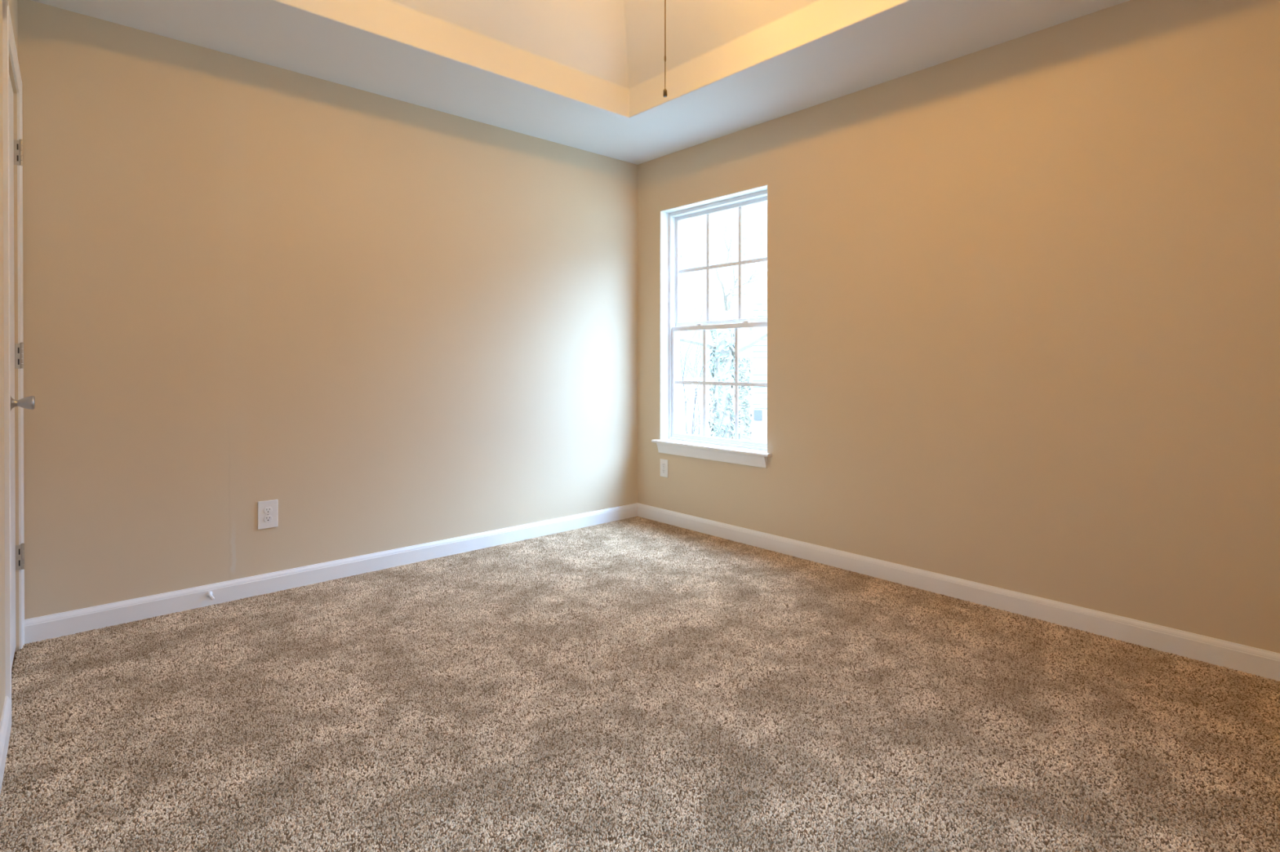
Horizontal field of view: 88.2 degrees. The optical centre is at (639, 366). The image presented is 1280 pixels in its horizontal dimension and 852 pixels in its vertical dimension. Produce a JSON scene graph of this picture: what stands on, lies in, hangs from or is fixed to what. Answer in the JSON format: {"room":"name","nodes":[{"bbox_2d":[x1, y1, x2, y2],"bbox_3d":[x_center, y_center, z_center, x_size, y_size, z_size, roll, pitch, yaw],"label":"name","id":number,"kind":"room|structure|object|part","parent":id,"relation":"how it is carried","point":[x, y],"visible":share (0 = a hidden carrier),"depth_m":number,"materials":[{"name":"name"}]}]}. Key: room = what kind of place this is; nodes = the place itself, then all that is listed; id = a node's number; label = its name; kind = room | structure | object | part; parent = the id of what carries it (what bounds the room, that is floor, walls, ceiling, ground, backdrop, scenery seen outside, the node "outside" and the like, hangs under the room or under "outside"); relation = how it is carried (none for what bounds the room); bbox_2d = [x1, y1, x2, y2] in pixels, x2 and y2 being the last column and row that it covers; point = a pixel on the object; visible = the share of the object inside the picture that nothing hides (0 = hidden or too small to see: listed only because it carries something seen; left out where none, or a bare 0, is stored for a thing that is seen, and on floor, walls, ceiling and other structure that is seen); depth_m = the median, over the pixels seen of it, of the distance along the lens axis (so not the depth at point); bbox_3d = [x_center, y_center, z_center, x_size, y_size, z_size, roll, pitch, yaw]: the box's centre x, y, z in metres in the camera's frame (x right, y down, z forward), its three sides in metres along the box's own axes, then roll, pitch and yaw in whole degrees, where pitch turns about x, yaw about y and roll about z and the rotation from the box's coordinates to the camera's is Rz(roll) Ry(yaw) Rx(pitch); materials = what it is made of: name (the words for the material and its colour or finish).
{"room":"empty bedroom","nodes":[
{"label":"empty bedroom","id":0,"kind":"room"},
{"bbox_2d":[0,0,19,721],"bbox_3d":[-1.073,-0.544,0.911,0.140,3.400,4.150,0,0,-41],"label":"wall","id":1,"kind":"structure","parent":0,"point":[13,6],"depth_m":1.90,"materials":[{"name":"beige paint"}]},
{"bbox_2d":[0,696,11,795],"bbox_3d":[-0.802,1.022,0.721,0.014,0.109,3.198,0,0,-41],"label":"baseboard","id":2,"kind":"structure","parent":1,"relation":"attached to","point":[6,719],"depth_m":1.78,"materials":[{"name":"white wood"}]},
{"bbox_2d":[2,0,24,702],"bbox_3d":[-2.090,0.001,2.210,0.013,2.138,0.746,0,0,-41],"label":"trim","id":3,"kind":"structure","parent":1,"relation":"attached to","point":[9,47],"depth_m":1.93,"materials":[{"name":"white wood"}]},
{"bbox_3d":[-1.866,0.002,1.949,0.012,2.138,0.058,0,0,-41],"label":"casing","id":4,"kind":"part","parent":3,"relation":"part of","materials":[{"name":"white wood"}]},
{"bbox_3d":[-2.090,-1.039,2.205,0.012,0.058,0.746,0,0,-41],"label":"head casing","id":5,"kind":"part","parent":3,"relation":"part of","materials":[{"name":"white wood"}]},
{"bbox_3d":[-2.315,0.000,2.470,0.012,2.138,0.058,0,0,-41],"label":"casing","id":6,"kind":"part","parent":3,"relation":"part of","materials":[{"name":"white wood"}]},
{"bbox_2d":[8,74,35,667],"bbox_3d":[-2.089,0.017,2.212,0.107,2.042,0.630,0,0,-41],"label":"door","id":7,"kind":"structure","parent":1,"relation":"in","point":[15,147],"depth_m":2.36,"materials":[{"name":"wood"}]},
{"bbox_3d":[-2.116,0.017,2.188,0.036,2.042,0.628,0,0,-41],"label":"panel","id":8,"kind":"part","parent":7,"relation":"part of","materials":[{"name":"white wood"}]},
{"bbox_3d":[-1.910,0.114,2.054,0.041,0.043,0.043,0,0,-41],"label":"knob","id":9,"kind":"part","parent":7,"relation":"part of","materials":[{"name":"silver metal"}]},
{"bbox_2d":[17,0,637,619],"bbox_3d":[-1.266,-0.556,3.558,3.560,3.400,0.140,0,0,-42],"label":"wall","id":10,"kind":"structure","parent":0,"point":[391,323],"depth_m":3.11,"materials":[{"name":"beige paint"}]},
{"bbox_2d":[205,591,214,599],"bbox_3d":[-1.859,0.997,2.864,0.025,0.025,0.079,0,0,-42],"label":"door stop","id":11,"kind":"object","parent":10,"relation":"attached to","point":[209,594],"visible":1,"depth_m":2.88,"materials":[{"name":"white plastic"}]},
{"bbox_2d":[257,499,277,529],"bbox_3d":[-1.720,0.684,3.054,0.083,0.128,0.008,0,0,-42],"label":"wall outlet","id":12,"kind":"object","parent":10,"relation":"attached to","point":[267,510],"visible":1,"depth_m":3.05,"materials":[{"name":"white plastic"}]},
{"bbox_2d":[263,515,272,521],"bbox_3d":[-1.718,0.704,3.052,0.034,0.027,0.003,0,0,-42],"label":"receptacle","id":13,"kind":"object","parent":12,"relation":"attached to","point":[266,518],"depth_m":3.05,"materials":[{"name":"white plastic"}]},
{"bbox_2d":[263,506,272,513],"bbox_3d":[-1.718,0.665,3.052,0.034,0.027,0.003,0,0,-42],"label":"receptacle","id":14,"kind":"object","parent":12,"relation":"attached to","point":[266,509],"depth_m":3.05,"materials":[{"name":"white plastic"}]},
{"bbox_2d":[24,502,637,644],"bbox_3d":[-1.172,1.010,3.547,3.125,0.109,0.013,0,0,-42],"label":"baseboard","id":15,"kind":"structure","parent":10,"relation":"attached to","point":[71,622],"depth_m":3.10,"materials":[{"name":"white wood"}]},
{"bbox_2d":[31,0,1129,164],"bbox_3d":[0.076,-1.749,2.010,3.520,0.720,4.150,0,0,-42],"label":"ceiling","id":16,"kind":"structure","parent":0,"point":[586,75],"depth_m":3.10,"materials":[{"name":"white paint"}]},
{"bbox_2d":[662,0,666,97],"bbox_3d":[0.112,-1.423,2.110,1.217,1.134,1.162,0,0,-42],"label":"pull chain","id":17,"kind":"object","parent":16,"relation":"hanging from","point":[664,95],"visible":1,"depth_m":2.09,"materials":[{"name":"brown metal"}]},
{"bbox_3d":[0.080,-0.868,2.096,0.013,0.025,0.013,0,0,-42],"label":"pull knob","id":18,"kind":"part","parent":17,"relation":"part of","materials":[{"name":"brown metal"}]},
{"bbox_3d":[0.117,-1.360,2.106,0.082,0.763,0.018,0,0,-28],"label":"pull chain","id":19,"kind":"part","parent":17,"relation":"part of","materials":[{"name":"gold metal"}]},
{"bbox_2d":[0,533,1279,851],"bbox_3d":[0.102,1.113,2.046,3.650,0.115,4.250,0,0,-42],"label":"floor","id":20,"kind":"structure","parent":0,"point":[12,668],"depth_m":1.70,"materials":[{"name":"brown carpet"}]},
{"bbox_2d":[0,516,1279,851],"bbox_3d":[0.105,1.053,2.050,3.236,0.013,3.956,0,0,-42],"label":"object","id":21,"kind":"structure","parent":20,"relation":"on","point":[676,547],"depth_m":1.95,"materials":[{"name":"beige carpet"}]},
{"bbox_2d":[637,0,1279,653],"bbox_3d":[1.414,-0.554,3.130,0.160,3.400,4.090,0,0,-42],"label":"wall","id":22,"kind":"structure","parent":0,"point":[1023,292],"depth_m":2.76,"materials":[{"name":"beige paint"}]},
{"bbox_2d":[660,458,667,477],"bbox_3d":[0.160,0.677,4.397,0.008,0.118,0.074,0,0,-42],"label":"wall outlet","id":23,"kind":"object","parent":22,"relation":"attached to","point":[664,463],"visible":1,"depth_m":4.39,"materials":[{"name":"white plastic"}]},
{"bbox_2d":[651,184,772,468],"bbox_3d":[0.474,-0.230,4.145,0.205,1.617,0.958,0,0,-42],"label":"window","id":24,"kind":"structure","parent":22,"relation":"in","point":[750,453],"depth_m":4.28,"materials":[{"name":"white plastic"}]},
{"bbox_3d":[0.506,0.106,4.167,0.032,0.744,0.835,0,0,-42],"label":"sash","id":25,"kind":"part","parent":24,"relation":"part of","materials":[{"name":"glass"}]},
{"bbox_3d":[0.493,0.472,4.157,0.006,0.012,0.831,0,0,-42],"label":"lift rail","id":26,"kind":"part","parent":24,"relation":"part of","materials":[{"name":"white plastic"}]},
{"bbox_3d":[0.533,-0.635,4.188,0.028,0.753,0.835,0,0,-42],"label":"sash","id":27,"kind":"part","parent":24,"relation":"part of","materials":[{"name":"glass"}]},
{"bbox_2d":[637,502,1279,681],"bbox_3d":[1.303,1.011,3.131,0.013,0.109,3.950,0,0,-42],"label":"baseboard","id":28,"kind":"structure","parent":22,"relation":"attached to","point":[1265,664],"depth_m":2.81,"materials":[{"name":"white wood"}]},
{"label":"outside","id":29,"kind":"structure","parent":0,"visible":0},
{"bbox_2d":[680,377,754,441],"bbox_3d":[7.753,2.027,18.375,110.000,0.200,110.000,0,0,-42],"label":"ground","id":30,"kind":"structure","parent":29,"point":[682,411],"depth_m":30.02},
{"bbox_2d":[680,249,764,439],"bbox_3d":[1.010,0.089,9.395,2.680,3.829,2.398,0,0,25],"label":"bare shrub","id":31,"kind":"object","parent":30,"relation":"on","point":[693,428],"visible":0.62,"depth_m":9.37,"materials":[{"name":"white plant"}]},
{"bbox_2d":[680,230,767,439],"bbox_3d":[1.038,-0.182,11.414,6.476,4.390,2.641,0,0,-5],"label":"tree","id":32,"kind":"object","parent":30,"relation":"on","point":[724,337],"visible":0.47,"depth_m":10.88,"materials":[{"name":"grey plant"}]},
{"bbox_2d":[737,244,767,440],"bbox_3d":[2.271,-0.249,12.769,1.080,4.510,0.730,0,0,-15],"label":"tree","id":33,"kind":"object","parent":30,"relation":"on","point":[745,416],"visible":0.54,"depth_m":12.43,"materials":[{"name":"grey plant"}]},
{"bbox_2d":[752,267,767,442],"bbox_3d":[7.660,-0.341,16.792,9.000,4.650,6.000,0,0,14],"label":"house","id":34,"kind":"structure","parent":30,"relation":"on","point":[759,372],"depth_m":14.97,"materials":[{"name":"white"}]},
{"bbox_2d":[753,409,762,420],"bbox_3d":[2.676,1.107,15.001,0.190,0.230,0.050,0,0,14],"label":"vent","id":35,"kind":"object","parent":34,"relation":"attached to","point":[757,414],"depth_m":14.98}
]}

